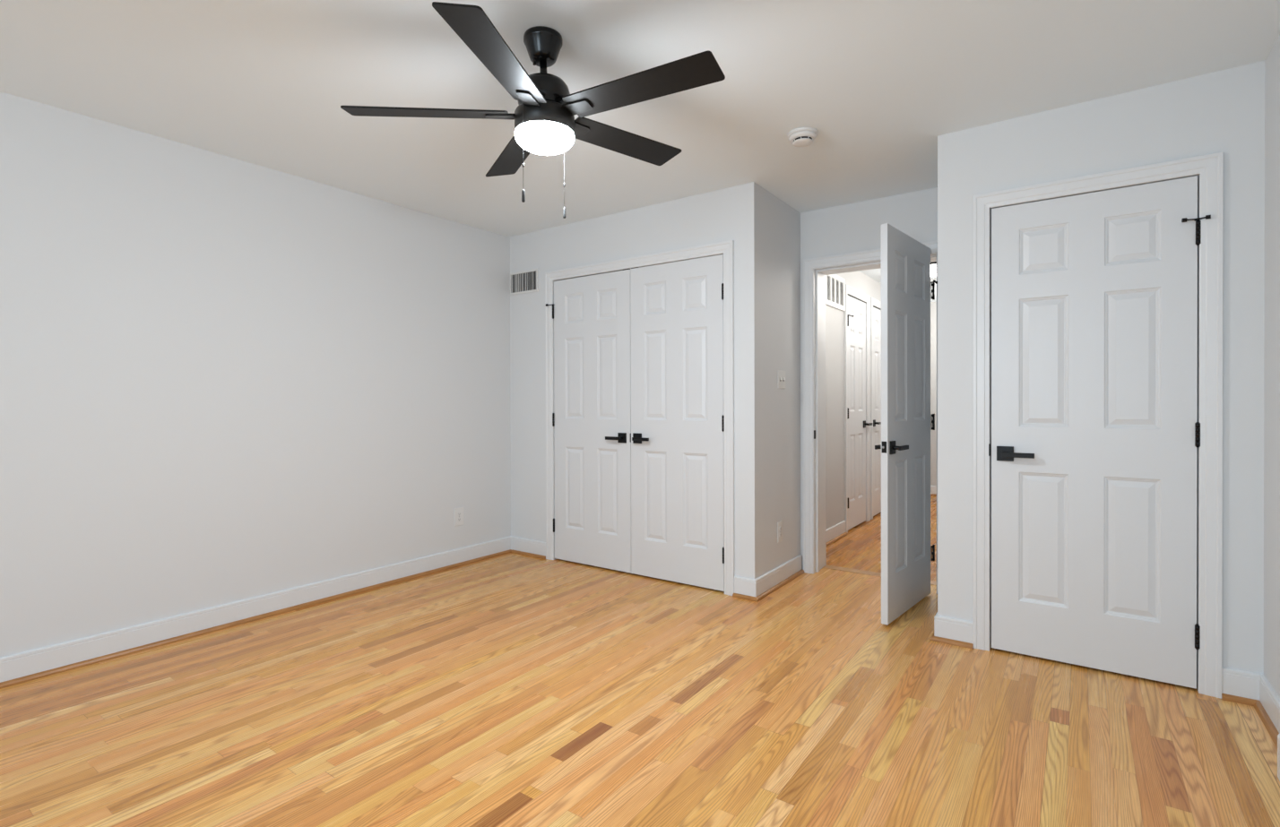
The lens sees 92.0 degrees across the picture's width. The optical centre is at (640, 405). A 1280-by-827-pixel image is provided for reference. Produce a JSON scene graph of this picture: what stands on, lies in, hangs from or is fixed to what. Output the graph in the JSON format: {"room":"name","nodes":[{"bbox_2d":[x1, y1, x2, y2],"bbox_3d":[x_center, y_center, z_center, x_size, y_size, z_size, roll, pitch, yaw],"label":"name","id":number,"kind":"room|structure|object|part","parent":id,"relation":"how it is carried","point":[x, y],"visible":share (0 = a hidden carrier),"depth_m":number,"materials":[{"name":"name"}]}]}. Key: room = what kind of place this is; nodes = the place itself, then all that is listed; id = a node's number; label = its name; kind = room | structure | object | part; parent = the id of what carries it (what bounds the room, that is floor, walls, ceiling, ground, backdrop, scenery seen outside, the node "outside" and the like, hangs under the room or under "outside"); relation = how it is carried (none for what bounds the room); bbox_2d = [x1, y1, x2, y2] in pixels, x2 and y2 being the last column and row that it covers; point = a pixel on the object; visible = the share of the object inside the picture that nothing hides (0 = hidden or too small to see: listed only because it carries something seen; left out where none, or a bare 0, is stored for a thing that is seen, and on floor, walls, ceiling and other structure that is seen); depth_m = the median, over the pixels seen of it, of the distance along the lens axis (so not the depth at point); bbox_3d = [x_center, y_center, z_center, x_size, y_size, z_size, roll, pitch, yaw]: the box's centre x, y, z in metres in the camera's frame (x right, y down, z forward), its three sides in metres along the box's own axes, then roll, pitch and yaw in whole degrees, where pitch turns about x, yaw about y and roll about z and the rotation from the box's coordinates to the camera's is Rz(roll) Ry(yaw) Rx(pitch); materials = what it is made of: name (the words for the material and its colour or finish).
{"room":"empty bedroom","nodes":[
{"label":"empty bedroom","id":0,"kind":"room"},
{"bbox_2d":[0,91,510,657],"bbox_3d":[-2.405,-0.070,2.933,0.120,2.435,6.590,0,0,35],"label":"wall","id":1,"kind":"structure","parent":0,"point":[224,379],"depth_m":3.17,"materials":[{"name":"paint"}]},
{"bbox_2d":[0,536,511,683],"bbox_3d":[-2.569,1.091,2.589,0.013,0.118,5.424,0,0,35],"label":"baseboard","id":2,"kind":"structure","parent":1,"relation":"attached to","point":[30,662],"depth_m":3.15,"materials":[{"name":"paint"}]},
{"bbox_2d":[0,549,511,689],"bbox_3d":[-2.556,1.140,2.580,0.019,0.020,5.424,0,0,35],"label":"trim","id":3,"kind":"structure","parent":1,"relation":"attached to","point":[3,685],"depth_m":3.14,"materials":[{"name":"brown wood"}]},
{"bbox_2d":[454,507,463,527],"bbox_3d":[-1.286,0.790,4.395,0.009,0.128,0.080,0,0,35],"label":"wall outlet","id":4,"kind":"object","parent":1,"relation":"attached to","point":[458,512],"visible":1,"depth_m":4.39,"materials":[{"name":"white plastic"}]},
{"bbox_2d":[510,181,762,579],"bbox_3d":[-0.137,-0.085,4.245,2.053,2.435,0.110,0,0,35],"label":"wall","id":5,"kind":"structure","parent":0,"point":[734,213],"depth_m":3.99,"materials":[{"name":"paint"}]},
{"bbox_2d":[509,268,538,295],"bbox_3d":[-0.882,-0.938,4.696,0.305,0.174,0.008,0,0,35],"label":"air vent","id":6,"kind":"object","parent":5,"relation":"in","point":[523,281],"visible":1,"depth_m":4.69,"materials":[{"name":"metal"}]},
{"bbox_2d":[510,536,545,555],"bbox_3d":[-0.841,1.073,4.680,0.377,0.118,0.013,0,0,35],"label":"baseboard","id":7,"kind":"structure","parent":5,"relation":"attached to","point":[520,544],"depth_m":4.67,"materials":[{"name":"paint"}]},
{"bbox_2d":[510,549,545,559],"bbox_3d":[-0.843,1.122,4.661,0.358,0.020,0.019,0,0,35],"label":"trim","id":8,"kind":"structure","parent":5,"relation":"attached to","point":[513,550],"depth_m":4.65,"materials":[{"name":"brown wood"}]},
{"bbox_2d":[545,268,631,573],"bbox_3d":[-0.370,0.103,4.336,0.749,2.035,0.084,0,0,35],"label":"door","id":9,"kind":"structure","parent":5,"relation":"in","point":[592,415],"depth_m":4.31,"materials":[{"name":"paint"}]},
{"bbox_3d":[-0.175,0.220,4.172,0.126,0.023,0.042,0,0,35],"label":"lever handle","id":10,"kind":"part","parent":9,"relation":"part of","materials":[{"name":"black metal"}]},
{"bbox_2d":[544,240,735,596],"bbox_3d":[-0.068,0.076,4.118,1.533,2.114,0.019,0,0,35],"label":"door frame","id":11,"kind":"structure","parent":5,"relation":"attached to","point":[726,247],"depth_m":3.76,"materials":[{"name":"paint"}]},
{"bbox_2d":[630,254,724,591],"bbox_3d":[0.220,0.102,3.916,0.702,2.038,0.084,0,0,35],"label":"door","id":12,"kind":"structure","parent":5,"relation":"in","point":[677,307],"depth_m":3.91,"materials":[{"name":"paint"}]},
{"bbox_3d":[0.011,0.219,4.040,0.126,0.023,0.042,0,0,35],"label":"lever handle","id":13,"kind":"part","parent":12,"relation":"part of","materials":[{"name":"black metal"}]},
{"bbox_2d":[0,553,1279,826],"bbox_3d":[-0.651,1.149,1.703,4.406,0.001,6.445,0,0,35],"label":"floor","id":14,"kind":"structure","parent":0,"point":[510,689],"depth_m":2.22,"materials":[{"name":"brown wood"}]},
{"bbox_2d":[0,0,1279,237],"bbox_3d":[-0.663,-1.336,1.682,4.406,0.100,6.590,0,0,35],"label":"ceiling","id":15,"kind":"structure","parent":0,"point":[265,83],"depth_m":2.44,"materials":[{"name":"paint"}]},
{"bbox_2d":[340,1,725,218],"bbox_3d":[-0.306,-0.985,2.158,1.250,0.611,1.263,0,0,35],"label":"ceiling fan","id":16,"kind":"object","parent":15,"relation":"hanging from","point":[545,124],"visible":1,"depth_m":2.06,"materials":[{"name":"black metal"}]},
{"bbox_3d":[-0.720,-0.996,2.107,0.533,0.052,0.132,0,0,-8],"label":"blade","id":17,"kind":"part","parent":16,"relation":"part of","materials":[{"name":"black wood"}]},
{"bbox_3d":[-0.407,-0.995,1.780,0.132,0.047,0.533,0,0,10],"label":"blade","id":18,"kind":"part","parent":16,"relation":"part of","materials":[{"name":"black wood"}]},
{"bbox_3d":[-0.506,-1.020,2.505,0.132,0.044,0.533,0,0,-26],"label":"blade","id":19,"kind":"part","parent":16,"relation":"part of","materials":[{"name":"black wood"}]},
{"bbox_3d":[-0.389,-0.868,2.068,0.008,0.294,0.012,0,0,29],"label":"pull chain","id":20,"kind":"part","parent":16,"relation":"part of","materials":[{"name":"silver metal"}]},
{"bbox_3d":[-0.332,-0.921,2.159,0.206,0.056,0.206,0,0,35],"label":"glass globe","id":21,"kind":"part","parent":16,"relation":"part of","materials":[{"name":"white glass"}]},
{"bbox_3d":[-0.274,-0.843,2.241,0.005,0.248,0.005,0,0,35],"label":"pull chain","id":22,"kind":"part","parent":16,"relation":"part of","materials":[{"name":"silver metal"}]},
{"bbox_3d":[-0.061,-1.031,2.424,0.533,0.053,0.132,0,0,-44],"label":"blade","id":23,"kind":"part","parent":16,"relation":"part of","materials":[{"name":"black wood"}]},
{"bbox_3d":[0.000,-1.017,1.976,0.533,0.033,0.132,0,0,28],"label":"blade","id":24,"kind":"part","parent":16,"relation":"part of","materials":[{"name":"black wood"}]},
{"bbox_2d":[787,127,818,147],"bbox_3d":[0.776,-1.272,2.950,0.143,0.051,0.143,0,0,35],"label":"smoke detector","id":25,"kind":"object","parent":15,"relation":"attached to","point":[801,136],"visible":1,"depth_m":2.91,"materials":[{"name":"white plastic"}]},
{"bbox_2d":[761,187,801,574],"bbox_3d":[0.866,-0.087,3.979,0.110,2.435,0.621,0,0,35],"label":"wall","id":26,"kind":"structure","parent":0,"point":[781,222],"depth_m":3.93,"materials":[{"name":"paint"}]},
{"bbox_2d":[734,554,802,596],"bbox_3d":[0.826,1.072,3.931,0.143,0.118,0.727,0,0,35],"label":"baseboard","id":27,"kind":"structure","parent":26,"relation":"attached to","point":[745,586],"depth_m":3.73,"materials":[{"name":"paint"}]},
{"bbox_2d":[732,569,804,602],"bbox_3d":[0.829,1.121,3.918,0.162,0.020,0.746,0,0,35],"label":"trim","id":28,"kind":"structure","parent":26,"relation":"attached to","point":[776,587],"depth_m":3.72,"materials":[{"name":"brown wood"}]},
{"bbox_2d":[777,520,782,543],"bbox_3d":[0.886,0.796,3.905,0.009,0.132,0.074,0,0,35],"label":"wall outlet","id":29,"kind":"object","parent":26,"relation":"attached to","point":[779,523],"visible":1,"depth_m":3.89,"materials":[{"name":"white plastic"}]},
{"bbox_2d":[778,370,785,389],"bbox_3d":[0.902,-0.165,3.920,0.017,0.116,0.116,0,0,35],"label":"light switch","id":30,"kind":"object","parent":26,"relation":"attached to","point":[781,374],"visible":1,"depth_m":3.91,"materials":[{"name":"white plastic"}]},
{"bbox_2d":[825,270,881,529],"bbox_3d":[2.182,-0.071,6.143,0.220,2.370,3.960,0,0,35],"label":"wall","id":31,"kind":"structure","parent":0,"point":[834,318],"depth_m":5.22,"materials":[{"name":"paint"}]},
{"bbox_2d":[825,274,845,311],"bbox_3d":[1.629,-0.956,5.164,0.012,0.280,0.504,0,0,35],"label":"air vent","id":32,"kind":"object","parent":31,"relation":"in","point":[834,284],"visible":0.88,"depth_m":5.16,"materials":[{"name":"white plastic"}]},
{"bbox_2d":[826,520,845,542],"bbox_3d":[1.458,1.065,4.927,0.013,0.118,1.125,0,0,35],"label":"baseboard","id":33,"kind":"structure","parent":31,"relation":"attached to","point":[839,529],"depth_m":5.17,"materials":[{"name":"paint"}]},
{"bbox_2d":[826,532,847,546],"bbox_3d":[1.471,1.113,4.918,0.019,0.020,1.125,0,0,35],"label":"trim","id":34,"kind":"structure","parent":31,"relation":"attached to","point":[843,535],"depth_m":5.14,"materials":[{"name":"brown wood"}]},
{"bbox_2d":[844,284,870,533],"bbox_3d":[2.003,0.031,5.686,0.019,2.172,0.748,0,0,35],"label":"door frame","id":35,"kind":"structure","parent":31,"relation":"attached to","point":[849,290],"depth_m":5.90,"materials":[{"name":"paint"}]},
{"bbox_2d":[847,295,872,530],"bbox_3d":[2.009,0.064,5.698,0.084,2.083,0.662,0,0,35],"label":"door","id":36,"kind":"structure","parent":31,"relation":"in","point":[856,316],"depth_m":5.69,"materials":[{"name":"paint"}]},
{"bbox_2d":[870,297,881,519],"bbox_3d":[2.479,0.026,6.355,0.019,2.172,0.765,0,0,35],"label":"door frame","id":37,"kind":"structure","parent":31,"relation":"attached to","point":[874,302],"depth_m":6.05,"materials":[{"name":"paint"}]},
{"bbox_2d":[873,307,881,516],"bbox_3d":[2.480,0.059,6.360,0.084,2.083,0.632,0,0,35],"label":"door","id":38,"kind":"structure","parent":31,"relation":"in","point":[877,313],"depth_m":6.26,"materials":[{"name":"paint"}]},
{"bbox_2d":[800,187,937,570],"bbox_3d":[1.184,-0.089,4.278,4.166,2.435,0.235,0,0,35],"label":"wall","id":39,"kind":"structure","parent":0,"point":[851,228],"depth_m":3.97,"materials":[{"name":"paint"}]},
{"bbox_2d":[802,240,937,594],"bbox_3d":[1.537,0.071,4.019,0.896,2.114,0.258,0,0,35],"label":"door frame","id":40,"kind":"structure","parent":39,"relation":"attached to","point":[808,264],"depth_m":4.16,"materials":[{"name":"paint"}]},
{"bbox_2d":[874,223,937,624],"bbox_3d":[1.494,0.095,3.440,0.133,2.051,0.766,0,0,42],"label":"door","id":41,"kind":"structure","parent":39,"relation":"in","point":[907,289],"depth_m":3.37,"materials":[{"name":"paint"}]},
{"bbox_3d":[1.289,0.219,3.278,0.042,0.023,0.126,0,0,42],"label":"lever handle","id":42,"kind":"part","parent":41,"relation":"part of","materials":[{"name":"black metal"}]},
{"bbox_3d":[1.247,0.213,3.162,0.025,0.058,0.016,0,0,42],"label":"latch plate","id":43,"kind":"part","parent":41,"relation":"part of","materials":[{"name":"black metal"}]},
{"bbox_3d":[1.357,0.219,3.218,0.042,0.023,0.126,0,0,42],"label":"lever handle","id":44,"kind":"part","parent":41,"relation":"part of","materials":[{"name":"black metal"}]},
{"bbox_2d":[826,495,936,581],"bbox_3d":[2.738,1.114,5.830,1.500,0.001,4.040,0,0,35],"label":"floor","id":45,"kind":"structure","parent":0,"point":[860,549],"depth_m":4.88,"materials":[{"name":"brown wood"}]},
{"bbox_2d":[859,268,936,302],"bbox_3d":[2.724,-1.306,5.808,1.500,0.100,4.060,0,0,35],"label":"ceiling","id":46,"kind":"structure","parent":0,"point":[875,273],"depth_m":6.01,"materials":[{"name":"paint"}]},
{"bbox_2d":[930,261,936,276],"bbox_3d":[2.587,-1.193,5.452,0.168,0.120,0.168,0,0,35],"label":"hall light","id":47,"kind":"object","parent":46,"relation":"attached to","point":[933,264],"visible":0.35,"depth_m":5.39,"materials":[{"name":"white glass"}]},
{"bbox_2d":[930,302,936,485],"bbox_3d":[3.846,-0.084,7.450,1.415,2.370,0.100,0,0,35],"label":"wall","id":48,"kind":"structure","parent":0,"point":[933,305],"depth_m":7.57,"materials":[{"name":"paint"}]},
{"bbox_2d":[930,485,936,493],"bbox_3d":[3.857,1.043,7.382,1.075,0.118,0.013,0,0,35],"label":"baseboard","id":49,"kind":"structure","parent":48,"relation":"attached to","point":[933,488],"depth_m":7.56,"materials":[{"name":"paint"}]},
{"bbox_2d":[937,60,1264,691],"bbox_3d":[1.930,-0.083,2.706,1.127,2.435,0.110,0,0,35],"label":"wall","id":50,"kind":"structure","parent":0,"point":[1220,111],"depth_m":2.50,"materials":[{"name":"paint"}]},
{"bbox_2d":[929,632,973,648],"bbox_3d":[1.706,1.122,3.260,0.186,0.020,0.801,0,0,35],"label":"trim","id":51,"kind":"structure","parent":50,"relation":"attached to","point":[933,638],"depth_m":2.94,"materials":[{"name":"brown wood"}]},
{"bbox_2d":[972,152,1223,699],"bbox_3d":[1.907,0.078,2.644,0.857,2.114,0.019,0,0,35],"label":"door frame","id":52,"kind":"structure","parent":50,"relation":"attached to","point":[1209,168],"depth_m":2.44,"materials":[{"name":"paint"}]},
{"bbox_2d":[988,175,1210,689],"bbox_3d":[1.919,0.108,2.639,0.760,2.031,0.084,0,0,35],"label":"door","id":53,"kind":"structure","parent":50,"relation":"in","point":[1095,430],"depth_m":2.63,"materials":[{"name":"paint"}]},
{"bbox_3d":[1.695,0.222,2.773,0.126,0.023,0.042,0,0,35],"label":"lever handle","id":54,"kind":"part","parent":53,"relation":"part of","materials":[{"name":"black metal"}]},
{"bbox_2d":[1263,34,1279,698],"bbox_3d":[1.087,-0.067,0.447,0.120,2.435,6.590,0,0,35],"label":"wall","id":55,"kind":"structure","parent":0,"point":[1271,371],"depth_m":2.24,"materials":[{"name":"paint"}]},
{"bbox_2d":[1221,693,1279,747],"bbox_3d":[0.747,1.143,0.187,0.105,0.020,5.356,0,0,35],"label":"trim","id":56,"kind":"structure","parent":55,"relation":"attached to","point":[1259,709],"depth_m":2.28,"materials":[{"name":"brown wood"}]},
{"bbox_2d":[1222,666,1279,733],"bbox_3d":[0.756,1.094,0.188,0.118,0.118,5.369,0,0,35],"label":"baseboard","id":57,"kind":"structure","parent":55,"relation":"attached to","point":[1235,682],"depth_m":2.35,"materials":[{"name":"paint"}]},
{"bbox_2d":[1277,733,1279,781],"bbox_3d":[1.605,1.058,1.358,0.064,0.172,1.240,0,0,35],"label":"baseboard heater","id":58,"kind":"object","parent":55,"relation":"attached to","point":[1278,735],"visible":1,"depth_m":1.86,"materials":[{"name":"white metal"}]},
{"bbox_3d":[0.572,1.205,3.377,4.516,0.100,10.750,0,0,35],"label":"floor slab","id":59,"kind":"structure","parent":0,"visible":0},
{"bbox_2d":[822,564,936,586],"bbox_3d":[1.562,1.136,4.136,1.050,0.024,0.085,0,0,35],"label":"threshold","id":60,"kind":"object","parent":59,"relation":"on","point":[868,573],"visible":0.08,"depth_m":4.19,"materials":[{"name":"brown wood"}]},
{"bbox_3d":[1.739,-0.086,3.324,0.100,2.435,0.676,0,0,35],"label":"wall","id":61,"kind":"structure","parent":0,"visible":0},
{"bbox_2d":[934,613,972,643],"bbox_3d":[1.719,1.073,3.262,0.167,0.118,0.782,0,0,35],"label":"baseboard","id":62,"kind":"structure","parent":61,"relation":"attached to","point":[945,627],"depth_m":2.94,"materials":[{"name":"paint"}]}
]}

